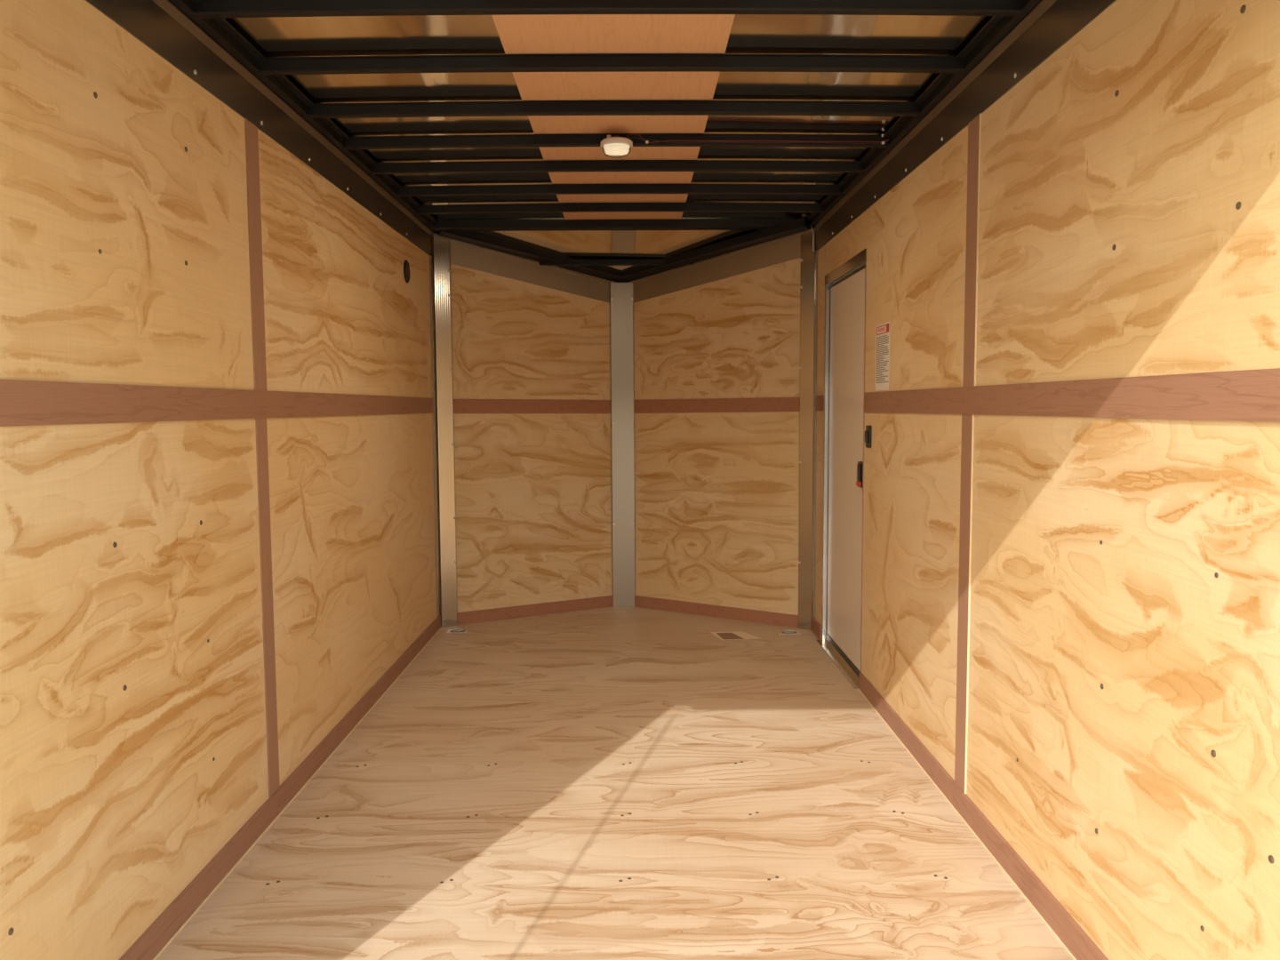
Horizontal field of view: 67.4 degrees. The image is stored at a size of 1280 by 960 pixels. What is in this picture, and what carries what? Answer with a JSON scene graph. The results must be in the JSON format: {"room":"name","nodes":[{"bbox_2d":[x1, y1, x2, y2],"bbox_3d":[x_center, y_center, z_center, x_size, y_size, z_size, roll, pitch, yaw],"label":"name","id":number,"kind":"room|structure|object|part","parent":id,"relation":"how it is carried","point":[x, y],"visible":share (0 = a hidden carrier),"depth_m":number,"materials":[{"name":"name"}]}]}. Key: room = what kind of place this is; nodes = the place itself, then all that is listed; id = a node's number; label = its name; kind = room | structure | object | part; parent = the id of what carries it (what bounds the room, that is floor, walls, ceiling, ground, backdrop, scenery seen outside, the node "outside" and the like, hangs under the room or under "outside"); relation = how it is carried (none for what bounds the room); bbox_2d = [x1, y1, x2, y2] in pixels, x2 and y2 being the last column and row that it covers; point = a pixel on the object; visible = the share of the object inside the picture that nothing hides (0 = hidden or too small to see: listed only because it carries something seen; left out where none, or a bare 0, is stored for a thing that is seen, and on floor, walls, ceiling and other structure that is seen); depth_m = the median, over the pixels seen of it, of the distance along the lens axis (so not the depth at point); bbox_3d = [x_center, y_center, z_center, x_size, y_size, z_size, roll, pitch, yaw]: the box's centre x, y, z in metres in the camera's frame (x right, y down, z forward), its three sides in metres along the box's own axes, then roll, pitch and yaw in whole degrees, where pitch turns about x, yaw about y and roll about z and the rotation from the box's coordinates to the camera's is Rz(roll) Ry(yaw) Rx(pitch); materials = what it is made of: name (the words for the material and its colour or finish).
{"room":"cargo space","nodes":[
{"label":"cargo space","id":0,"kind":"room"},
{"bbox_2d":[0,0,436,959],"bbox_3d":[-1.107,-0.134,3.145,0.035,2.200,4.150,0,4,0],"label":"wall","id":1,"kind":"structure","parent":0,"point":[114,800],"depth_m":2.17,"materials":[{"name":"brown wood"}]},
{"bbox_2d":[8,928,13,935],"bbox_3d":[-1.071,0.770,1.635,0.003,0.012,0.012,0,4,0],"label":"nail","id":2,"kind":"object","parent":1,"relation":"attached to","point":[11,931],"visible":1,"depth_m":1.63,"materials":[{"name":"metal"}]},
{"bbox_2d":[0,379,432,426],"bbox_3d":[-1.087,-0.244,3.112,0.006,0.079,4.100,0,4,0],"label":"trim","id":3,"kind":"structure","parent":1,"relation":"attached to","point":[22,403],"depth_m":2.17,"materials":[{"name":"brown wood"}]},
{"bbox_2d":[244,118,266,391],"bbox_3d":[-1.087,-0.628,2.716,0.004,0.746,0.086,0,4,0],"label":"trim","id":4,"kind":"structure","parent":1,"relation":"attached to","point":[251,131],"depth_m":2.71,"materials":[{"name":"brown wood"}]},
{"bbox_2d":[85,0,433,255],"bbox_3d":[-1.088,-1.095,3.059,0.014,0.132,4.125,0,4,0],"label":"top rail","id":5,"kind":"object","parent":1,"relation":"attached to","point":[161,26],"depth_m":2.67,"materials":[{"name":"black metal"}]},
{"bbox_2d":[255,417,279,798],"bbox_3d":[-1.082,0.373,2.788,0.004,1.102,0.076,0,4,0],"label":"trim","id":6,"kind":"structure","parent":1,"relation":"attached to","point":[260,424],"depth_m":2.78,"materials":[{"name":"brown wood"}]},
{"bbox_2d":[118,615,441,959],"bbox_3d":[-1.078,0.929,3.202,0.012,0.070,4.100,0,4,0],"label":"baseboard","id":7,"kind":"structure","parent":1,"relation":"attached to","point":[156,936],"depth_m":2.67,"materials":[{"name":"brown wood"}]},
{"bbox_2d":[168,0,438,231],"bbox_3d":[-1.064,-1.180,3.040,0.058,0.037,4.100,0,4,0],"label":"rail","id":8,"kind":"object","parent":1,"relation":"attached to","point":[219,29],"visible":0.67,"depth_m":2.89,"materials":[{"name":"black metal"}]},
{"bbox_2d":[403,259,409,283],"bbox_3d":[-1.101,-0.985,4.534,0.008,0.108,0.108,0,4,0],"label":"air vent","id":9,"kind":"object","parent":1,"relation":"in","point":[406,268],"visible":1,"depth_m":4.52,"materials":[{"name":"black plastic"}]},
{"bbox_2d":[405,264,409,279],"bbox_3d":[-1.099,-0.985,4.534,0.004,0.066,0.084,0,4,0],"label":"grille","id":10,"kind":"object","parent":9,"relation":"attached to","point":[407,268],"depth_m":4.53,"materials":[{"name":"black plastic"}]},
{"bbox_2d":[432,233,615,612],"bbox_3d":[-0.613,-0.281,5.485,1.149,2.130,0.036,-3,5,-28],"label":"wall","id":11,"kind":"structure","parent":0,"point":[533,491],"depth_m":5.46,"materials":[{"name":"brown wood"}]},
{"bbox_2d":[433,233,611,303],"bbox_3d":[-0.618,-1.173,5.390,1.096,0.322,0.010,-3,5,-28],"label":"trim","id":12,"kind":"structure","parent":11,"relation":"attached to","point":[463,254],"depth_m":5.38,"materials":[{"name":"beige wood"}]},
{"bbox_2d":[453,399,610,413],"bbox_3d":[-0.600,-0.418,5.458,1.000,0.087,0.006,-3,5,-28],"label":"trim","id":13,"kind":"structure","parent":11,"relation":"attached to","point":[460,405],"depth_m":5.44,"materials":[{"name":"brown wood"}]},
{"bbox_2d":[457,595,612,624],"bbox_3d":[-0.593,0.749,5.546,1.000,0.066,0.010,-3,5,-28],"label":"baseboard","id":14,"kind":"structure","parent":11,"relation":"attached to","point":[601,602],"depth_m":5.53,"materials":[{"name":"brown wood"}]},
{"bbox_2d":[224,14,992,219],"bbox_3d":[-0.080,-1.215,2.966,2.091,0.027,4.240,0,4,0],"label":"ceiling","id":15,"kind":"structure","parent":0,"point":[749,34],"depth_m":2.95,"materials":[{"name":"beige wood"}]},
{"bbox_2d":[191,0,1023,18],"bbox_3d":[-0.074,-1.129,2.284,1.970,0.044,0.042,0,4,0],"label":"bow","id":16,"kind":"object","parent":15,"relation":"attached to","point":[205,9],"visible":1,"depth_m":2.27,"materials":[{"name":"black paint"}]},
{"bbox_2d":[256,53,966,75],"bbox_3d":[-0.077,-1.159,2.678,1.970,0.044,0.042,0,4,0],"label":"bow","id":17,"kind":"object","parent":15,"relation":"attached to","point":[626,62],"visible":1,"depth_m":2.66,"materials":[{"name":"black paint"}]},
{"bbox_2d":[491,14,735,219],"bbox_3d":[-0.071,-1.211,3.021,0.607,0.004,4.050,0,4,0],"label":"ceiling panel","id":18,"kind":"object","parent":15,"relation":"attached to","point":[525,34],"visible":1,"depth_m":2.92,"materials":[{"name":"brown wood"}]},
{"bbox_2d":[306,100,921,119],"bbox_3d":[-0.081,-1.190,3.082,1.970,0.044,0.042,0,4,0],"label":"bow","id":19,"kind":"object","parent":15,"relation":"attached to","point":[522,108],"visible":1,"depth_m":3.07,"materials":[{"name":"black paint"}]},
{"bbox_2d":[342,133,890,150],"bbox_3d":[-0.083,-1.218,3.455,1.970,0.044,0.042,0,4,0],"label":"bow","id":20,"kind":"object","parent":15,"relation":"attached to","point":[485,140],"visible":0.95,"depth_m":3.44,"materials":[{"name":"black paint"}]},
{"bbox_2d":[600,135,632,158],"bbox_3d":[-0.083,-1.180,3.382,0.114,0.079,0.114,0,4,0],"label":"dome light","id":21,"kind":"object","parent":20,"relation":"attached to","point":[612,147],"visible":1,"depth_m":3.35,"materials":[{"name":"white plastic"}]},
{"bbox_2d":[609,134,889,143],"bbox_3d":[0.398,-1.220,3.415,1.013,0.036,0.049,0,4,0],"label":"wire","id":22,"kind":"object","parent":20,"relation":"attached to","point":[627,137],"visible":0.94,"depth_m":3.44,"materials":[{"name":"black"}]},
{"bbox_2d":[369,160,865,174],"bbox_3d":[-0.086,-1.247,3.824,1.970,0.044,0.042,0,4,0],"label":"bow","id":23,"kind":"object","parent":15,"relation":"attached to","point":[569,165],"visible":0.99,"depth_m":3.81,"materials":[{"name":"black paint"}]},
{"bbox_2d":[395,184,843,196],"bbox_3d":[-0.090,-1.278,4.228,1.970,0.044,0.042,0,4,0],"label":"bow","id":24,"kind":"object","parent":15,"relation":"attached to","point":[532,188],"visible":0.98,"depth_m":4.21,"materials":[{"name":"black paint"}]},
{"bbox_2d":[415,202,825,214],"bbox_3d":[-0.093,-1.308,4.617,1.970,0.044,0.042,0,4,0],"label":"bow","id":25,"kind":"object","parent":15,"relation":"attached to","point":[556,207],"visible":0.98,"depth_m":4.60,"materials":[{"name":"black paint"}]},
{"bbox_2d":[806,0,1041,225],"bbox_3d":[0.904,-1.188,2.995,0.058,0.037,3.980,0,4,0],"label":"rail","id":26,"kind":"object","parent":15,"relation":"attached to","point":[997,28],"visible":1,"depth_m":2.90,"materials":[{"name":"black metal"}]},
{"bbox_3d":[0.860,-1.336,4.995,0.038,0.060,0.038,0,4,0],"label":"clamp","id":27,"kind":"object","parent":26,"relation":"attached to","visible":0},
{"bbox_2d":[808,224,813,251],"bbox_3d":[0.883,-1.263,4.990,0.042,0.147,0.005,2,5,31],"label":"wire","id":28,"kind":"object","parent":27,"relation":"attached to","point":[809,225],"visible":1,"depth_m":4.98,"materials":[{"name":"metal"}]},
{"bbox_2d":[156,606,1073,959],"bbox_3d":[-0.070,0.952,3.487,2.030,0.030,4.690,0,4,0],"label":"floor","id":29,"kind":"structure","parent":0,"point":[559,702],"depth_m":2.73,"materials":[{"name":"brown wood"}]},
{"bbox_2d":[429,235,457,627],"bbox_3d":[-1.068,-0.245,5.173,0.046,2.110,0.137,4,6,44],"label":"post","id":30,"kind":"object","parent":29,"relation":"on","point":[440,291],"visible":0.99,"depth_m":5.17,"materials":[{"name":"silver metal"}]},
{"bbox_2d":[446,628,469,632],"bbox_3d":[-0.979,0.807,5.154,0.116,0.014,0.076,0,4,0],"label":"ring","id":31,"kind":"object","parent":29,"relation":"on","point":[454,630],"visible":1,"depth_m":5.14,"materials":[{"name":"metal"}]},
{"bbox_2d":[609,282,635,607],"bbox_3d":[-0.101,-0.198,5.701,0.140,1.925,0.016,0,4,-2],"label":"post","id":32,"kind":"object","parent":29,"relation":"on","point":[621,294],"visible":1,"depth_m":5.70,"materials":[{"name":"silver metal"}]},
{"bbox_2d":[710,631,759,639],"bbox_3d":[0.497,0.814,5.036,0.225,0.002,0.185,-1,4,-9],"label":"label","id":33,"kind":"object","parent":29,"relation":"on","point":[727,635],"visible":1,"depth_m":5.01,"materials":[{"name":"beige paper"}]},
{"bbox_2d":[776,629,800,634],"bbox_3d":[0.789,0.803,5.083,0.116,0.014,0.076,0,4,0],"label":"ring","id":34,"kind":"object","parent":29,"relation":"on","point":[787,631],"visible":1,"depth_m":5.06,"materials":[{"name":"metal"}]},
{"bbox_2d":[798,230,817,630],"bbox_3d":[0.893,-0.248,5.072,0.036,2.110,0.114,-5,6,-44],"label":"post","id":35,"kind":"object","parent":29,"relation":"on","point":[809,259],"visible":0.99,"depth_m":5.07,"materials":[{"name":"silver metal"}]},
{"bbox_2d":[472,229,760,272],"bbox_3d":[-0.098,-1.258,5.369,2.090,0.238,0.683,0,4,0],"label":"ceiling","id":36,"kind":"structure","parent":0,"point":[574,244],"depth_m":5.24,"materials":[{"name":"beige wood"}]},
{"bbox_2d":[437,216,810,282],"bbox_3d":[-0.080,-1.255,5.328,1.974,0.246,0.658,0,4,3],"label":"wall rail","id":37,"kind":"object","parent":36,"relation":"attached to","point":[648,268],"visible":0.88,"depth_m":5.31,"materials":[{"name":"black metal"}]},
{"bbox_3d":[-0.575,-1.255,5.357,1.114,0.246,0.075,-3,5,-29],"label":"rail","id":38,"kind":"part","parent":37,"relation":"part of","materials":[{"name":"black metal"}]},
{"bbox_3d":[0.372,-1.256,5.301,1.190,0.246,0.075,3,5,33],"label":"rail","id":39,"kind":"part","parent":37,"relation":"part of","materials":[{"name":"black paint"}]},
{"bbox_2d":[628,227,815,615],"bbox_3d":[0.423,-0.283,5.428,1.220,2.130,0.036,3,5,33],"label":"wall","id":40,"kind":"structure","parent":0,"point":[716,494],"depth_m":5.39,"materials":[{"name":"brown wood"}]},
{"bbox_2d":[434,218,812,231],"bbox_3d":[-0.096,-1.345,5.056,2.020,0.044,0.090,0,4,0],"label":"ceiling beam","id":41,"kind":"structure","parent":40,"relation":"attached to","point":[670,224],"depth_m":5.01,"materials":[{"name":"black metal"}]},
{"bbox_2d":[633,397,799,413],"bbox_3d":[0.408,-0.418,5.401,1.075,0.085,0.006,3,5,33],"label":"trim","id":42,"kind":"structure","parent":40,"relation":"attached to","point":[766,404],"depth_m":5.38,"materials":[{"name":"brown wood"}]},
{"bbox_2d":[634,595,798,627],"bbox_3d":[0.414,0.748,5.489,1.075,0.066,0.010,3,5,33],"label":"baseboard","id":43,"kind":"structure","parent":40,"relation":"attached to","point":[644,602],"depth_m":5.46,"materials":[{"name":"brown wood"}]},
{"bbox_2d":[632,228,814,303],"bbox_3d":[0.418,-1.174,5.332,1.170,0.322,0.010,3,5,33],"label":"trim","id":44,"kind":"structure","parent":40,"relation":"attached to","point":[788,248],"depth_m":5.31,"materials":[{"name":"beige wood"}]},
{"bbox_2d":[815,0,1279,959],"bbox_3d":[0.958,-0.142,3.096,0.035,2.200,4.020,0,4,0],"label":"wall","id":45,"kind":"structure","parent":0,"point":[1186,659],"depth_m":1.95,"materials":[{"name":"brown wood"}]},
{"bbox_2d":[811,616,822,639],"bbox_3d":[0.926,0.778,5.028,0.012,0.070,0.228,0,4,0],"label":"baseboard","id":46,"kind":"structure","parent":45,"relation":"attached to","point":[816,628],"depth_m":5.00,"materials":[{"name":"brown wood"}]},
{"bbox_2d":[816,395,823,410],"bbox_3d":[0.922,-0.395,4.938,0.006,0.079,0.228,0,4,0],"label":"trim","id":47,"kind":"structure","parent":45,"relation":"attached to","point":[820,399],"depth_m":4.90,"materials":[{"name":"brown wood"}]},
{"bbox_2d":[816,248,866,688],"bbox_3d":[0.939,-0.064,4.424,0.075,1.842,0.848,0,4,0],"label":"door","id":48,"kind":"structure","parent":45,"relation":"in","point":[845,287],"depth_m":4.45,"materials":[{"name":"silver metal"}]},
{"bbox_3d":[0.938,0.840,4.490,0.064,0.030,0.830,0,4,0],"label":"sill","id":49,"kind":"part","parent":48,"relation":"part of","materials":[{"name":"silver metal"}]},
{"bbox_3d":[0.963,-0.054,4.410,0.027,1.732,0.792,0,4,0],"label":"panel","id":50,"kind":"part","parent":48,"relation":"part of","materials":[{"name":"white metal"}]},
{"bbox_3d":[0.941,-0.023,4.093,0.022,0.110,0.080,0,4,0],"label":"handle","id":51,"kind":"part","parent":48,"relation":"part of","materials":[{"name":"black plastic"}]},
{"bbox_2d":[864,425,871,447],"bbox_3d":[0.926,-0.176,3.900,0.018,0.090,0.060,0,4,0],"label":"light switch","id":52,"kind":"object","parent":45,"relation":"attached to","point":[868,428],"visible":1,"depth_m":3.88,"materials":[{"name":"black plastic"}]},
{"bbox_2d":[875,321,889,391],"bbox_3d":[0.933,-0.472,3.695,0.002,0.256,0.205,0,4,0],"label":"warning sticker","id":53,"kind":"object","parent":45,"relation":"attached to","point":[882,331],"visible":1,"depth_m":3.69,"materials":[{"name":"white paper"}]},
{"bbox_3d":[0.932,-0.579,3.700,0.001,0.024,0.131,0,4,0],"label":"heading panel","id":54,"kind":"part","parent":53,"relation":"part of","materials":[{"name":"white paper"}]},
{"bbox_2d":[875,335,888,383],"bbox_3d":[0.933,-0.464,3.694,0.001,0.178,0.183,0,4,0],"label":"print","id":55,"kind":"object","parent":53,"relation":"attached to","point":[882,341],"depth_m":3.70,"materials":[{"name":"grey paper"}]},
{"bbox_2d":[954,414,974,793],"bbox_3d":[0.944,0.361,2.795,0.004,1.102,0.088,0,4,0],"label":"trim","id":56,"kind":"structure","parent":45,"relation":"attached to","point":[967,420],"depth_m":2.79,"materials":[{"name":"brown wood"}]},
{"bbox_2d":[814,0,1116,250],"bbox_3d":[0.929,-1.102,3.010,0.014,0.132,3.995,0,4,0],"label":"trim","id":57,"kind":"structure","parent":45,"relation":"attached to","point":[1051,24],"depth_m":2.68,"materials":[{"name":"black metal"}]},
{"bbox_2d":[962,113,981,386],"bbox_3d":[0.939,-0.639,2.713,0.004,0.746,0.092,0,4,0],"label":"trim","id":58,"kind":"structure","parent":45,"relation":"attached to","point":[974,126],"depth_m":2.71,"materials":[{"name":"brown wood"}]},
{"bbox_2d":[857,672,1108,959],"bbox_3d":[0.945,0.963,2.618,0.012,0.070,2.898,0,4,0],"label":"baseboard","id":59,"kind":"structure","parent":45,"relation":"attached to","point":[1081,946],"depth_m":2.54,"materials":[{"name":"brown wood"}]},
{"bbox_2d":[864,368,1279,421],"bbox_3d":[0.942,-0.211,2.528,0.006,0.079,2.898,0,4,0],"label":"trim","id":60,"kind":"structure","parent":45,"relation":"attached to","point":[1246,395],"depth_m":1.90,"materials":[{"name":"brown wood"}]},
{"bbox_2d":[1210,750,1215,757],"bbox_3d":[0.954,0.456,1.597,0.003,0.012,0.012,0,4,0],"label":"nail","id":61,"kind":"object","parent":45,"relation":"attached to","point":[1213,753],"visible":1,"depth_m":1.59,"materials":[{"name":"metal"}]},
{"bbox_2d":[1235,201,1240,209],"bbox_3d":[0.949,-0.435,1.523,0.003,0.012,0.012,0,4,0],"label":"nail","id":62,"kind":"object","parent":45,"relation":"attached to","point":[1238,204],"visible":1,"depth_m":1.52,"materials":[{"name":"metal"}]},
{"bbox_2d":[1240,5,1246,13],"bbox_3d":[0.947,-0.740,1.508,0.003,0.012,0.012,0,4,0],"label":"nail","id":63,"kind":"object","parent":45,"relation":"attached to","point":[1243,8],"visible":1,"depth_m":1.51,"materials":[{"name":"metal"}]},
{"bbox_2d":[1268,855,1274,863],"bbox_3d":[0.956,0.575,1.454,0.003,0.012,0.012,0,4,0],"label":"nail","id":64,"kind":"object","parent":45,"relation":"attached to","point":[1270,857],"visible":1,"depth_m":1.45,"materials":[{"name":"metal"}]}
]}

